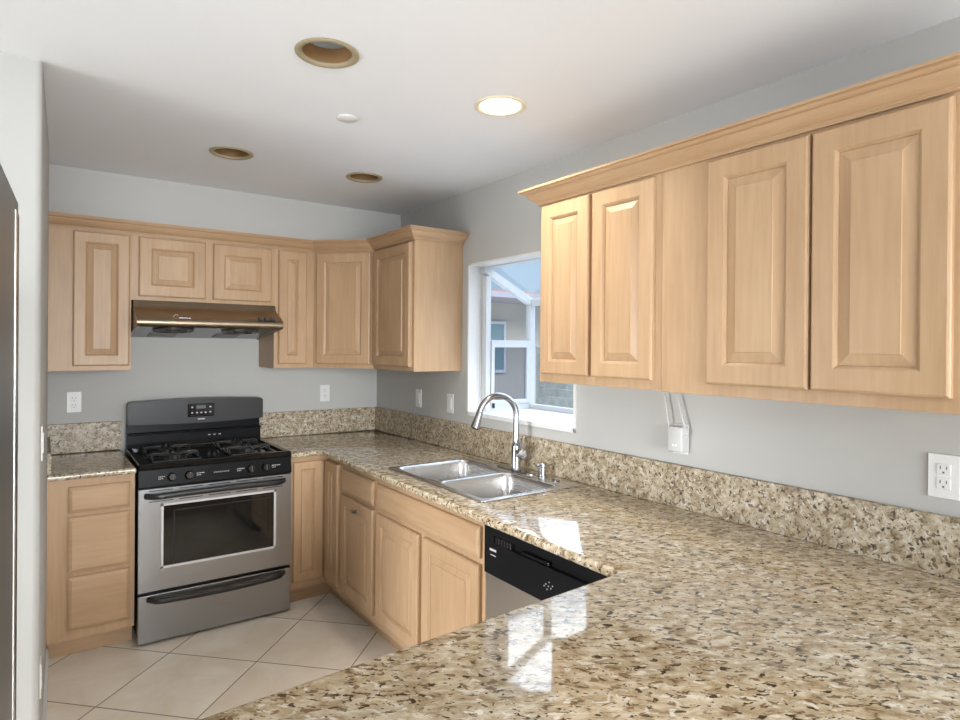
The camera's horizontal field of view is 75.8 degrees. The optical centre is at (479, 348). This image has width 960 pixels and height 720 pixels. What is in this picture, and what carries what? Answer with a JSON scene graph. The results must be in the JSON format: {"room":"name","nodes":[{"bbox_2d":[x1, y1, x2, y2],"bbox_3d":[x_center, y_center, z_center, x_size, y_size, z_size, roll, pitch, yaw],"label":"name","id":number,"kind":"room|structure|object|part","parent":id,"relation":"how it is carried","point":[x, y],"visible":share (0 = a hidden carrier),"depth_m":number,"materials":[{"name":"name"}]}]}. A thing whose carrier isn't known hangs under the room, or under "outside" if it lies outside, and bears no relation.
{"room":"kitchen","nodes":[
{"label":"kitchen","id":0,"kind":"room"},
{"bbox_2d":[0,51,48,719],"bbox_3d":[-3.314,0.275,1.673,3.510,2.415,1.725,0,0,-35],"label":"wall","id":1,"kind":"structure","parent":0,"point":[24,142],"depth_m":1.96,"materials":[{"name":"grey paint"}]},
{"bbox_2d":[39,656,41,698],"bbox_3d":[-1.480,1.106,2.078,0.007,0.115,0.070,0,0,-35],"label":"wall outlet","id":2,"kind":"object","parent":1,"relation":"attached to","point":[40,656],"visible":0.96,"depth_m":2.05,"materials":[{"name":"plastic"}]},
{"bbox_3d":[-1.481,1.106,2.078,0.005,0.115,0.070,0,0,-35],"label":"plate","id":3,"kind":"part","parent":2,"relation":"part of","materials":[{"name":"plastic"}]},
{"bbox_2d":[41,424,43,460],"bbox_3d":[-1.473,0.316,2.076,0.008,0.115,0.070,0,0,-35],"label":"light switch","id":4,"kind":"object","parent":1,"relation":"attached to","point":[42,432],"visible":0.92,"depth_m":2.05,"materials":[{"name":"plastic"}]},
{"bbox_3d":[-1.474,0.316,2.075,0.005,0.115,0.070,0,0,-35],"label":"plate","id":5,"kind":"part","parent":4,"relation":"part of","materials":[{"name":"plastic"}]},
{"bbox_2d":[42,648,48,719],"bbox_3d":[-1.729,1.456,2.450,0.012,0.075,1.110,0,0,-34],"label":"baseboard","id":6,"kind":"structure","parent":1,"relation":"attached to","point":[47,651],"depth_m":2.60,"materials":[{"name":"white paint"}]},
{"bbox_2d":[47,421,120,454],"bbox_3d":[-2.233,0.503,3.487,0.355,0.163,0.021,0,0,-35],"label":"backsplash","id":7,"kind":"structure","parent":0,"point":[90,436],"depth_m":3.48,"materials":[{"name":"stone"}]},
{"bbox_2d":[47,337,376,454],"bbox_3d":[-1.601,0.282,4.009,2.230,2.415,0.100,0,0,-35],"label":"wall","id":8,"kind":"structure","parent":0,"point":[161,368],"depth_m":3.83,"materials":[{"name":"grey paint"}]},
{"bbox_2d":[67,392,81,412],"bbox_3d":[-2.277,0.302,3.462,0.070,0.115,0.007,0,0,-35],"label":"wall outlet","id":9,"kind":"object","parent":8,"relation":"attached to","point":[74,399],"visible":1,"depth_m":3.46,"materials":[{"name":"plastic"}]},
{"bbox_2d":[71,403,77,407],"bbox_3d":[-2.276,0.322,3.461,0.033,0.029,0.003,0,0,-35],"label":"receptacle","id":10,"kind":"object","parent":9,"relation":"attached to","point":[73,405],"depth_m":3.46,"materials":[{"name":"plastic"}]},
{"bbox_2d":[71,396,77,400],"bbox_3d":[-2.276,0.282,3.461,0.033,0.029,0.003,0,0,-35],"label":"receptacle","id":11,"kind":"object","parent":9,"relation":"attached to","point":[73,398],"depth_m":3.46,"materials":[{"name":"plastic"}]},
{"bbox_2d":[48,226,131,370],"bbox_3d":[-2.127,-0.257,3.357,0.370,0.747,0.343,0,0,-35],"label":"upper cabinet","id":12,"kind":"object","parent":8,"relation":"attached to","point":[89,271],"visible":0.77,"depth_m":3.22,"materials":[{"name":"brown wood"}]},
{"bbox_3d":[-1.993,-0.258,3.254,0.256,0.700,0.021,0,0,-35],"label":"door","id":13,"kind":"part","parent":12,"relation":"part of","materials":[{"name":"brown wood"}]},
{"bbox_3d":[-1.991,-0.258,3.251,0.132,0.576,0.011,0,0,-35],"label":"raised panel","id":14,"kind":"part","parent":12,"relation":"part of","materials":[{"name":"brown wood"}]},
{"bbox_2d":[131,234,273,305],"bbox_3d":[-1.662,-0.445,3.686,0.767,0.366,0.343,0,0,-35],"label":"upper cabinet","id":15,"kind":"object","parent":8,"relation":"attached to","point":[162,268],"visible":0.85,"depth_m":3.52,"materials":[{"name":"brown wood"}]},
{"bbox_3d":[-1.716,-0.445,3.450,0.338,0.323,0.021,0,0,-35],"label":"door","id":16,"kind":"part","parent":15,"relation":"part of","materials":[{"name":"brown wood"}]},
{"bbox_3d":[-1.713,-0.445,3.446,0.202,0.187,0.011,0,0,-35],"label":"raised panel","id":17,"kind":"part","parent":15,"relation":"part of","materials":[{"name":"brown wood"}]},
{"bbox_3d":[-1.408,-0.443,3.668,0.334,0.323,0.021,0,0,-35],"label":"door","id":18,"kind":"part","parent":15,"relation":"part of","materials":[{"name":"brown wood"}]},
{"bbox_3d":[-1.406,-0.443,3.665,0.198,0.187,0.011,0,0,-35],"label":"raised panel","id":19,"kind":"part","parent":15,"relation":"part of","materials":[{"name":"brown wood"}]},
{"bbox_2d":[131,300,283,339],"bbox_3d":[-1.612,-0.158,3.619,0.759,0.206,0.508,0,0,-35],"label":"range hood","id":20,"kind":"object","parent":8,"relation":"attached to","point":[149,318],"visible":0.99,"depth_m":3.49,"materials":[{"name":"metal"}]},
{"bbox_2d":[152,327,193,332],"bbox_3d":[-1.715,-0.102,3.453,0.214,0.033,0.174,0,0,-35],"label":"fan grille","id":21,"kind":"object","parent":20,"relation":"attached to","point":[154,329],"depth_m":3.44,"materials":[{"name":"metal"}]},
{"bbox_3d":[-1.618,-0.097,3.626,0.735,0.070,0.484,0,0,-35],"label":"underside panel","id":22,"kind":"part","parent":20,"relation":"part of","materials":[{"name":"metal"}]},
{"bbox_2d":[221,329,258,333],"bbox_3d":[-1.422,-0.100,3.661,0.214,0.033,0.174,0,0,-35],"label":"fan grille","id":23,"kind":"object","parent":20,"relation":"attached to","point":[226,331],"depth_m":3.64,"materials":[{"name":"metal"}]},
{"bbox_2d":[259,248,313,367],"bbox_3d":[-1.248,-0.252,3.981,0.250,0.747,0.343,0,0,-35],"label":"upper cabinet","id":24,"kind":"object","parent":8,"relation":"attached to","point":[291,346],"visible":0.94,"depth_m":3.85,"materials":[{"name":"brown wood"}]},
{"bbox_3d":[-1.166,-0.253,3.842,0.175,0.700,0.021,0,0,-35],"label":"door","id":25,"kind":"part","parent":24,"relation":"part of","materials":[{"name":"brown wood"}]},
{"bbox_3d":[-1.164,-0.253,3.838,0.055,0.580,0.011,0,0,-35],"label":"raised panel","id":26,"kind":"part","parent":24,"relation":"part of","materials":[{"name":"brown wood"}]},
{"bbox_2d":[259,407,374,437],"bbox_3d":[-1.112,0.510,4.283,0.830,0.163,0.021,0,0,-35],"label":"backsplash","id":27,"kind":"structure","parent":8,"relation":"attached to","point":[291,423],"depth_m":4.26,"materials":[{"name":"stone"}]},
{"bbox_2d":[320,385,329,401],"bbox_3d":[-1.083,0.313,4.311,0.070,0.115,0.007,0,0,-35],"label":"wall outlet","id":28,"kind":"object","parent":8,"relation":"attached to","point":[324,389],"visible":1,"depth_m":4.31,"materials":[{"name":"plastic"}]},
{"bbox_2d":[46,593,397,719],"bbox_3d":[-0.515,1.562,-0.544,5.720,0.100,8.800,0,0,-35],"label":"floor","id":29,"kind":"structure","parent":0,"point":[198,675],"depth_m":2.91,"materials":[{"name":"tile"}]},
{"bbox_2d":[0,164,18,719],"bbox_3d":[-0.879,0.623,0.524,0.754,1.765,0.844,0,0,-35],"label":"refrigerator","id":30,"kind":"object","parent":29,"relation":"on","point":[9,216],"visible":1,"depth_m":0.94,"materials":[{"name":"silver metal"}]},
{"bbox_3d":[-0.780,0.232,1.032,0.005,0.923,0.028,0,0,-33],"label":"door edge trim","id":31,"kind":"part","parent":30,"relation":"part of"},
{"bbox_2d":[46,473,134,658],"bbox_3d":[-2.053,1.054,3.232,0.360,0.870,0.650,0,0,-35],"label":"base cabinet","id":32,"kind":"object","parent":29,"relation":"on","point":[91,521],"visible":0.92,"depth_m":2.97,"materials":[{"name":"brown wood"}]},
{"bbox_2d":[47,421,135,481],"bbox_3d":[-2.042,0.521,3.224,0.361,0.195,0.671,0,0,-35],"label":"countertop","id":33,"kind":"structure","parent":32,"relation":"on","point":[90,449],"depth_m":3.39,"materials":[{"name":"stone"}]},
{"bbox_3d":[-1.847,1.215,2.994,0.256,0.252,0.021,0,0,-35],"label":"drawer","id":34,"kind":"part","parent":32,"relation":"part of","materials":[{"name":"brown wood"}]},
{"bbox_3d":[-1.845,0.935,2.993,0.256,0.262,0.021,0,0,-35],"label":"drawer","id":35,"kind":"part","parent":32,"relation":"part of","materials":[{"name":"brown wood"}]},
{"bbox_3d":[-1.843,0.722,2.993,0.256,0.122,0.021,0,0,-35],"label":"drawer","id":36,"kind":"part","parent":32,"relation":"part of","materials":[{"name":"brown wood"}]},
{"bbox_2d":[125,397,291,644],"bbox_3d":[-1.554,0.898,3.521,0.762,1.188,0.698,0,0,-35],"label":"gas stove","id":37,"kind":"object","parent":29,"relation":"on","point":[213,496],"visible":1,"depth_m":3.32,"materials":[{"name":"silver metal"}]},
{"bbox_3d":[-1.791,0.579,3.527,0.110,0.021,0.110,0,0,-35],"label":"burner","id":38,"kind":"part","parent":37,"relation":"part of","materials":[{"name":"metal"}]},
{"bbox_3d":[-1.562,0.655,3.135,0.047,0.046,0.031,0,0,-35],"label":"knob","id":39,"kind":"part","parent":37,"relation":"part of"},
{"bbox_3d":[-1.644,0.581,3.319,0.110,0.021,0.110,0,0,-35],"label":"burner","id":40,"kind":"part","parent":37,"relation":"part of","materials":[{"name":"metal"}]},
{"bbox_3d":[-1.496,0.655,3.182,0.047,0.046,0.031,0,0,-35],"label":"knob","id":41,"kind":"part","parent":37,"relation":"part of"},
{"bbox_3d":[-1.687,0.373,3.734,0.150,0.079,0.005,0,0,-35],"label":"clock panel","id":42,"kind":"part","parent":37,"relation":"part of","materials":[{"name":"black plastic"}]},
{"bbox_2d":[125,438,290,469],"bbox_3d":[-1.555,0.592,3.525,0.762,0.028,0.597,0,0,-35],"label":"cooktop","id":43,"kind":"object","parent":37,"relation":"in","point":[205,452],"depth_m":3.44,"materials":[{"name":"black metal"}]},
{"bbox_3d":[-1.397,1.359,3.296,0.762,0.238,0.039,0,0,-35],"label":"storage drawer","id":44,"kind":"part","parent":37,"relation":"part of","materials":[{"name":"silver metal"}]},
{"bbox_3d":[-1.393,0.965,3.294,0.762,0.514,0.036,0,0,-35],"label":"oven door","id":45,"kind":"part","parent":37,"relation":"part of","materials":[{"name":"silver metal"}]},
{"bbox_3d":[-1.372,0.740,3.259,0.710,0.034,0.063,0,0,-35],"label":"handle","id":46,"kind":"part","parent":37,"relation":"part of","materials":[{"name":"black plastic"}]},
{"bbox_3d":[-1.390,0.656,3.292,0.762,0.096,0.045,0,0,-35],"label":"control panel","id":47,"kind":"part","parent":37,"relation":"part of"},
{"bbox_3d":[-1.371,1.268,3.264,0.695,0.040,0.061,0,0,-35],"label":"handle","id":48,"kind":"part","parent":37,"relation":"part of","materials":[{"name":"black plastic"}]},
{"bbox_3d":[-1.377,0.951,3.284,0.576,0.327,0.006,0,0,-35],"label":"window trim","id":49,"kind":"part","parent":37,"relation":"part of","materials":[{"name":"silver metal"}]},
{"bbox_2d":[173,497,269,561],"bbox_3d":[-1.368,0.961,3.297,0.488,0.269,0.002,0,0,-35],"label":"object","id":50,"kind":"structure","parent":37,"relation":"attached to","point":[222,528],"depth_m":3.29,"materials":[{"name":"black glass"}]},
{"bbox_3d":[-1.332,0.583,3.541,0.110,0.021,0.110,0,0,-35],"label":"burner","id":51,"kind":"part","parent":37,"relation":"part of","materials":[{"name":"metal"}]},
{"bbox_3d":[-1.245,0.657,3.361,0.047,0.046,0.031,0,0,-35],"label":"knob","id":52,"kind":"part","parent":37,"relation":"part of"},
{"bbox_3d":[-1.180,0.657,3.407,0.047,0.046,0.031,0,0,-35],"label":"knob","id":53,"kind":"part","parent":37,"relation":"part of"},
{"bbox_2d":[288,455,351,609],"bbox_3d":[-0.865,1.061,3.950,0.848,0.870,0.856,0,0,-35],"label":"base cabinet","id":54,"kind":"object","parent":29,"relation":"on","point":[314,566],"visible":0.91,"depth_m":3.58,"materials":[{"name":"brown wood"}]},
{"bbox_3d":[-1.001,1.002,3.593,0.178,0.692,0.021,0,0,-35],"label":"door","id":55,"kind":"part","parent":54,"relation":"part of","materials":[{"name":"brown wood"}]},
{"bbox_3d":[-0.998,1.002,3.590,0.074,0.588,0.011,0,0,-35],"label":"raised panel","id":56,"kind":"part","parent":54,"relation":"part of","materials":[{"name":"brown wood"}]},
{"bbox_3d":[-0.859,1.003,3.561,0.011,0.562,0.060,0,0,-35],"label":"raised panel","id":57,"kind":"part","parent":54,"relation":"part of","materials":[{"name":"brown wood"}]},
{"bbox_3d":[-0.855,1.003,3.564,0.021,0.692,0.190,0,0,-35],"label":"door","id":58,"kind":"part","parent":54,"relation":"part of","materials":[{"name":"brown wood"}]},
{"bbox_2d":[340,463,388,641],"bbox_3d":[-0.416,1.068,3.461,0.680,0.866,0.458,0,0,-35],"label":"base cabinet","id":59,"kind":"object","parent":29,"relation":"on","point":[359,509],"visible":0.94,"depth_m":3.24,"materials":[{"name":"brown wood"}]},
{"bbox_3d":[-0.659,1.084,3.280,0.011,0.411,0.281,0,0,-35],"label":"raised panel","id":60,"kind":"part","parent":59,"relation":"part of","materials":[{"name":"brown wood"}]},
{"bbox_3d":[-0.656,1.084,3.282,0.021,0.535,0.405,0,0,-35],"label":"door","id":61,"kind":"part","parent":59,"relation":"part of","materials":[{"name":"brown wood"}]},
{"bbox_3d":[-0.653,0.734,3.281,0.021,0.125,0.405,0,0,-35],"label":"drawer","id":62,"kind":"part","parent":59,"relation":"part of","materials":[{"name":"brown wood"}]},
{"bbox_2d":[375,479,485,649],"bbox_3d":[0.003,1.073,2.898,0.650,0.866,0.942,0,0,-35],"label":"base cabinet","id":63,"kind":"object","parent":29,"relation":"on","point":[431,575],"visible":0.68,"depth_m":2.69,"materials":[{"name":"brown wood"}]},
{"bbox_3d":[-0.396,1.090,2.909,0.011,0.406,0.298,0,0,-35],"label":"raised panel","id":64,"kind":"part","parent":63,"relation":"part of","materials":[{"name":"brown wood"}]},
{"bbox_3d":[-0.392,1.090,2.911,0.021,0.530,0.422,0,0,-35],"label":"door","id":65,"kind":"part","parent":63,"relation":"part of","materials":[{"name":"brown wood"}]},
{"bbox_3d":[-0.129,1.093,2.533,0.011,0.406,0.305,0,0,-35],"label":"raised panel","id":66,"kind":"part","parent":63,"relation":"part of","materials":[{"name":"brown wood"}]},
{"bbox_3d":[-0.125,1.093,2.536,0.021,0.530,0.429,0,0,-35],"label":"door","id":67,"kind":"part","parent":63,"relation":"part of","materials":[{"name":"brown wood"}]},
{"bbox_2d":[484,525,606,619],"bbox_3d":[0.449,1.084,2.232,0.638,0.855,0.608,0,0,-35],"label":"dishwasher","id":68,"kind":"object","parent":29,"relation":"on","point":[519,573],"visible":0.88,"depth_m":2.12,"materials":[{"name":"black plastic"}]},
{"bbox_3d":[0.209,1.115,2.061,0.037,0.561,0.608,0,0,-35],"label":"door","id":69,"kind":"part","parent":68,"relation":"part of","materials":[{"name":"silver metal"}]},
{"bbox_3d":[0.188,0.704,2.070,0.015,0.013,0.140,0,0,-35],"label":"latch handle","id":70,"kind":"part","parent":68,"relation":"part of","materials":[{"name":"black plastic"}]},
{"bbox_3d":[0.453,1.081,1.291,1.778,0.866,0.918,0,0,-35],"label":"cabinet","id":71,"kind":"object","parent":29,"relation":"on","visible":0},
{"bbox_2d":[201,407,959,719],"bbox_3d":[-0.369,0.537,2.402,1.839,0.195,3.949,0,0,-35],"label":"countertop","id":72,"kind":"structure","parent":71,"relation":"on","point":[722,596],"depth_m":1.45,"materials":[{"name":"stone"}]},
{"bbox_2d":[388,457,580,501],"bbox_3d":[-0.005,0.686,2.909,0.545,0.188,0.824,0,0,-35],"label":"sink","id":73,"kind":"object","parent":72,"relation":"in","point":[476,478],"visible":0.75,"depth_m":2.93,"materials":[{"name":"silver metal"}]},
{"bbox_3d":[-0.149,0.688,3.059,0.432,0.181,0.369,0,0,-35],"label":"bowl","id":74,"kind":"part","parent":73,"relation":"part of","materials":[{"name":"silver metal"}]},
{"bbox_3d":[0.077,0.691,2.726,0.409,0.181,0.372,0,0,-35],"label":"bowl","id":75,"kind":"part","parent":73,"relation":"part of","materials":[{"name":"silver metal"}]},
{"bbox_2d":[536,462,547,477],"bbox_3d":[0.286,0.568,2.891,0.066,0.066,0.050,0,0,-35],"label":"soap dispenser","id":76,"kind":"object","parent":73,"relation":"on","point":[541,466],"visible":1,"depth_m":2.88,"materials":[{"name":"silver metal"}]},
{"bbox_2d":[471,393,535,474],"bbox_3d":[0.093,0.408,2.987,0.267,0.383,0.270,0,0,-35],"label":"kitchen faucet","id":77,"kind":"object","parent":72,"relation":"on","point":[518,453],"visible":1,"depth_m":3.02,"materials":[{"name":"silver metal"}]},
{"bbox_3d":[0.177,0.599,3.049,0.056,0.004,0.270,0,0,-35],"label":"deck plate","id":78,"kind":"part","parent":77,"relation":"part of","materials":[{"name":"silver metal"}]},
{"bbox_3d":[0.195,0.493,3.018,0.048,0.092,0.061,0,0,-21],"label":"lever handle","id":79,"kind":"part","parent":77,"relation":"part of","materials":[{"name":"silver metal"}]},
{"bbox_2d":[49,164,400,239],"bbox_3d":[-1.463,-0.799,3.820,1.995,0.249,0.354,0,0,-35],"label":"wall","id":80,"kind":"structure","parent":0,"point":[72,190],"depth_m":3.52,"materials":[{"name":"grey paint"}]},
{"bbox_2d":[49,211,469,251],"bbox_3d":[-1.157,-0.645,3.566,2.168,0.063,0.686,0,0,-9],"label":"crown molding","id":81,"kind":"structure","parent":80,"relation":"attached to","point":[57,219],"depth_m":3.50,"materials":[{"name":"brown wood"}]},
{"bbox_2d":[0,0,959,214],"bbox_3d":[-0.494,-0.918,-0.551,5.720,0.030,8.800,0,0,-35],"label":"ceiling","id":82,"kind":"structure","parent":0,"point":[138,88],"depth_m":2.04,"materials":[{"name":"white paint"}]},
{"bbox_2d":[209,146,253,159],"bbox_3d":[-1.165,-0.982,2.897,0.194,0.142,0.194,0,0,-35],"label":"recessed light","id":83,"kind":"object","parent":82,"relation":"in","point":[227,152],"visible":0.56,"depth_m":2.95,"materials":[{"name":"metal"}]},
{"bbox_2d":[295,37,358,68],"bbox_3d":[-0.470,-0.974,1.901,0.194,0.142,0.194,0,0,-35],"label":"recessed light","id":84,"kind":"object","parent":82,"relation":"in","point":[316,51],"visible":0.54,"depth_m":1.96,"materials":[{"name":"metal"}]},
{"bbox_2d":[336,114,357,122],"bbox_3d":[-0.525,-0.907,2.435,0.084,0.010,0.084,0,0,-35],"label":"sprinkler cover","id":85,"kind":"object","parent":82,"relation":"attached to","point":[346,118],"visible":1,"depth_m":2.42,"materials":[{"name":"white paint"}]},
{"bbox_2d":[346,172,382,182],"bbox_3d":[-0.618,-0.979,3.298,0.194,0.142,0.194,0,0,-35],"label":"recessed light","id":86,"kind":"object","parent":82,"relation":"in","point":[362,177],"visible":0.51,"depth_m":3.35,"materials":[{"name":"metal"}]},
{"bbox_2d":[474,95,525,116],"bbox_3d":[0.076,-0.913,2.307,0.194,0.027,0.194,0,0,-35],"label":"recessed light","id":87,"kind":"object","parent":82,"relation":"in","point":[498,103],"visible":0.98,"depth_m":2.32,"materials":[{"name":"white"}]},
{"bbox_3d":[0.076,-0.918,2.307,0.149,0.017,0.149,0,0,-35],"label":"bulb","id":88,"kind":"part","parent":87,"relation":"part of","materials":[{"name":"white glass"}]},
{"bbox_2d":[491,289,572,407],"bbox_3d":[0.562,0.154,14.253,10.600,3.250,4.700,0,0,-35],"label":"neighboring house","id":89,"kind":"structure","parent":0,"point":[508,313],"depth_m":12.87,"materials":[{"name":"beige paint"}]},
{"bbox_2d":[535,347,573,407],"bbox_3d":[2.911,0.908,8.109,0.120,1.815,6.550,0,0,-35],"label":"fence","id":90,"kind":"object","parent":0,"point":[544,390],"visible":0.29,"depth_m":10.40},
{"bbox_2d":[377,16,959,517],"bbox_3d":[1.778,0.318,1.074,0.120,2.415,8.600,0,0,-35],"label":"wall","id":91,"kind":"structure","parent":0,"point":[871,454],"depth_m":2.22,"materials":[{"name":"grey paint"}]},
{"bbox_2d":[313,251,373,368],"bbox_3d":[-0.823,-0.248,4.117,0.598,0.747,0.613,0,0,-35],"label":"upper cabinet","id":92,"kind":"object","parent":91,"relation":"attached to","point":[343,280],"visible":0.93,"depth_m":3.87,"materials":[{"name":"brown wood"}]},
{"bbox_3d":[-0.862,-0.251,3.878,0.231,0.570,0.011,0,0,11],"label":"raised panel","id":93,"kind":"part","parent":92,"relation":"part of","materials":[{"name":"brown wood"}]},
{"bbox_2d":[373,239,462,371],"bbox_3d":[-0.392,-0.244,3.730,0.343,0.747,0.514,0,0,-35],"label":"upper cabinet","id":94,"kind":"object","parent":91,"relation":"attached to","point":[418,284],"visible":1,"depth_m":3.54,"materials":[{"name":"brown wood"}]},
{"bbox_3d":[-0.524,-0.247,3.632,0.011,0.576,0.331,0,0,-35],"label":"raised panel","id":95,"kind":"part","parent":94,"relation":"part of","materials":[{"name":"brown wood"}]},
{"bbox_3d":[-0.521,-0.247,3.634,0.021,0.700,0.455,0,0,-35],"label":"door","id":96,"kind":"part","parent":94,"relation":"part of","materials":[{"name":"brown wood"}]},
{"bbox_2d":[416,389,421,406],"bbox_3d":[-0.403,0.326,4.033,0.008,0.115,0.070,0,0,-35],"label":"light switch","id":97,"kind":"object","parent":91,"relation":"attached to","point":[418,391],"visible":1,"depth_m":4.02,"materials":[{"name":"plastic"}]},
{"bbox_2d":[447,393,453,412],"bbox_3d":[-0.181,0.332,3.720,0.008,0.115,0.070,0,0,-35],"label":"light switch","id":98,"kind":"object","parent":91,"relation":"attached to","point":[450,397],"visible":1,"depth_m":3.71,"materials":[{"name":"plastic"}]},
{"bbox_2d":[467,251,575,432],"bbox_3d":[0.243,-0.046,3.250,0.146,0.873,0.890,0,0,-35],"label":"trim","id":99,"kind":"structure","parent":91,"relation":"attached to","point":[474,334],"depth_m":3.58,"materials":[{"name":"white paint"}]},
{"bbox_2d":[467,408,575,432],"bbox_3d":[0.377,0.380,3.348,0.481,0.022,0.890,0,0,-35],"label":"trim","id":100,"kind":"structure","parent":91,"relation":"attached to","point":[559,421],"depth_m":3.29,"materials":[{"name":"white paint"}]},
{"bbox_2d":[480,257,572,413],"bbox_3d":[0.406,-0.054,3.356,0.391,0.846,0.871,0,0,-35],"label":"window","id":101,"kind":"structure","parent":91,"relation":"in","point":[488,345],"depth_m":3.63,"materials":[{"name":"white plastic"}]},
{"bbox_3d":[0.179,0.141,3.689,0.295,0.377,0.030,0,0,-35],"label":"sash","id":102,"kind":"part","parent":101,"relation":"part of","materials":[{"name":"white plastic"}]},
{"bbox_2d":[540,172,662,390],"bbox_3d":[0.552,-0.233,2.401,0.343,0.747,0.617,0,0,-35],"label":"upper cabinet","id":103,"kind":"object","parent":91,"relation":"attached to","point":[601,293],"visible":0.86,"depth_m":2.26,"materials":[{"name":"brown wood"}]},
{"bbox_3d":[0.330,-0.237,2.429,0.011,0.561,0.143,0,0,-35],"label":"raised panel","id":104,"kind":"part","parent":103,"relation":"part of","materials":[{"name":"brown wood"}]},
{"bbox_3d":[0.333,-0.237,2.432,0.021,0.685,0.267,0,0,-35],"label":"door","id":105,"kind":"part","parent":103,"relation":"part of","materials":[{"name":"brown wood"}]},
{"bbox_3d":[0.499,-0.235,2.191,0.011,0.561,0.156,0,0,-35],"label":"raised panel","id":106,"kind":"part","parent":103,"relation":"part of","materials":[{"name":"brown wood"}]},
{"bbox_3d":[0.503,-0.235,2.193,0.021,0.685,0.280,0,0,-35],"label":"door","id":107,"kind":"part","parent":103,"relation":"part of","materials":[{"name":"brown wood"}]},
{"bbox_2d":[375,407,959,580],"bbox_3d":[0.372,0.525,2.928,0.021,0.163,3.949,0,0,-35],"label":"backsplash","id":108,"kind":"structure","parent":91,"relation":"attached to","point":[925,541],"depth_m":2.16,"materials":[{"name":"stone"}]},
{"bbox_2d":[664,394,688,452],"bbox_3d":[0.749,0.286,2.366,0.044,0.216,0.112,0,0,-35],"label":"wifi extender","id":109,"kind":"object","parent":91,"relation":"attached to","point":[677,435],"visible":1,"depth_m":2.34,"materials":[{"name":"plastic"}]},
{"bbox_2d":[673,423,688,454],"bbox_3d":[0.773,0.349,2.378,0.007,0.115,0.070,0,0,-35],"label":"wall outlet","id":110,"kind":"object","parent":91,"relation":"attached to","point":[677,424],"visible":0.31,"depth_m":2.36,"materials":[{"name":"plastic"}]},
{"bbox_2d":[518,51,959,206],"bbox_3d":[0.778,-0.617,2.044,0.393,0.063,1.592,0,0,-35],"label":"crown molding","id":111,"kind":"structure","parent":91,"relation":"attached to","point":[940,76],"depth_m":1.70,"materials":[{"name":"brown wood"}]},
{"bbox_2d":[661,91,959,414],"bbox_3d":[0.993,-0.226,1.779,0.345,0.749,0.906,0,0,-35],"label":"upper cabinet","id":112,"kind":"object","parent":91,"relation":"attached to","point":[821,266],"visible":1,"depth_m":1.61,"materials":[{"name":"brown wood"}]},
{"bbox_3d":[0.790,-0.232,1.778,0.011,0.549,0.174,0,0,-35],"label":"raised panel","id":113,"kind":"part","parent":112,"relation":"part of","materials":[{"name":"brown wood"}]},
{"bbox_3d":[0.793,-0.232,1.780,0.021,0.685,0.310,0,0,-35],"label":"door","id":114,"kind":"part","parent":112,"relation":"part of","materials":[{"name":"brown wood"}]},
{"bbox_3d":[0.974,-0.230,1.519,0.011,0.549,0.176,0,0,-35],"label":"raised panel","id":115,"kind":"part","parent":112,"relation":"part of","materials":[{"name":"brown wood"}]},
{"bbox_3d":[0.978,-0.230,1.521,0.021,0.685,0.312,0,0,-35],"label":"door","id":116,"kind":"part","parent":112,"relation":"part of","materials":[{"name":"brown wood"}]},
{"bbox_2d":[928,453,959,500],"bbox_3d":[1.266,0.350,1.684,0.007,0.120,0.074,0,0,-35],"label":"wall outlet","id":117,"kind":"object","parent":91,"relation":"attached to","point":[943,470],"visible":1,"depth_m":1.68,"materials":[{"name":"plastic"}]},
{"bbox_2d":[936,477,950,489],"bbox_3d":[1.264,0.369,1.683,0.003,0.029,0.033,0,0,-35],"label":"receptacle","id":118,"kind":"object","parent":117,"relation":"attached to","point":[942,483],"depth_m":1.68,"materials":[{"name":"plastic"}]},
{"bbox_2d":[936,463,950,475],"bbox_3d":[1.264,0.330,1.683,0.003,0.029,0.033,0,0,-35],"label":"receptacle","id":119,"kind":"object","parent":117,"relation":"attached to","point":[942,469],"depth_m":1.68,"materials":[{"name":"plastic"}]}
]}

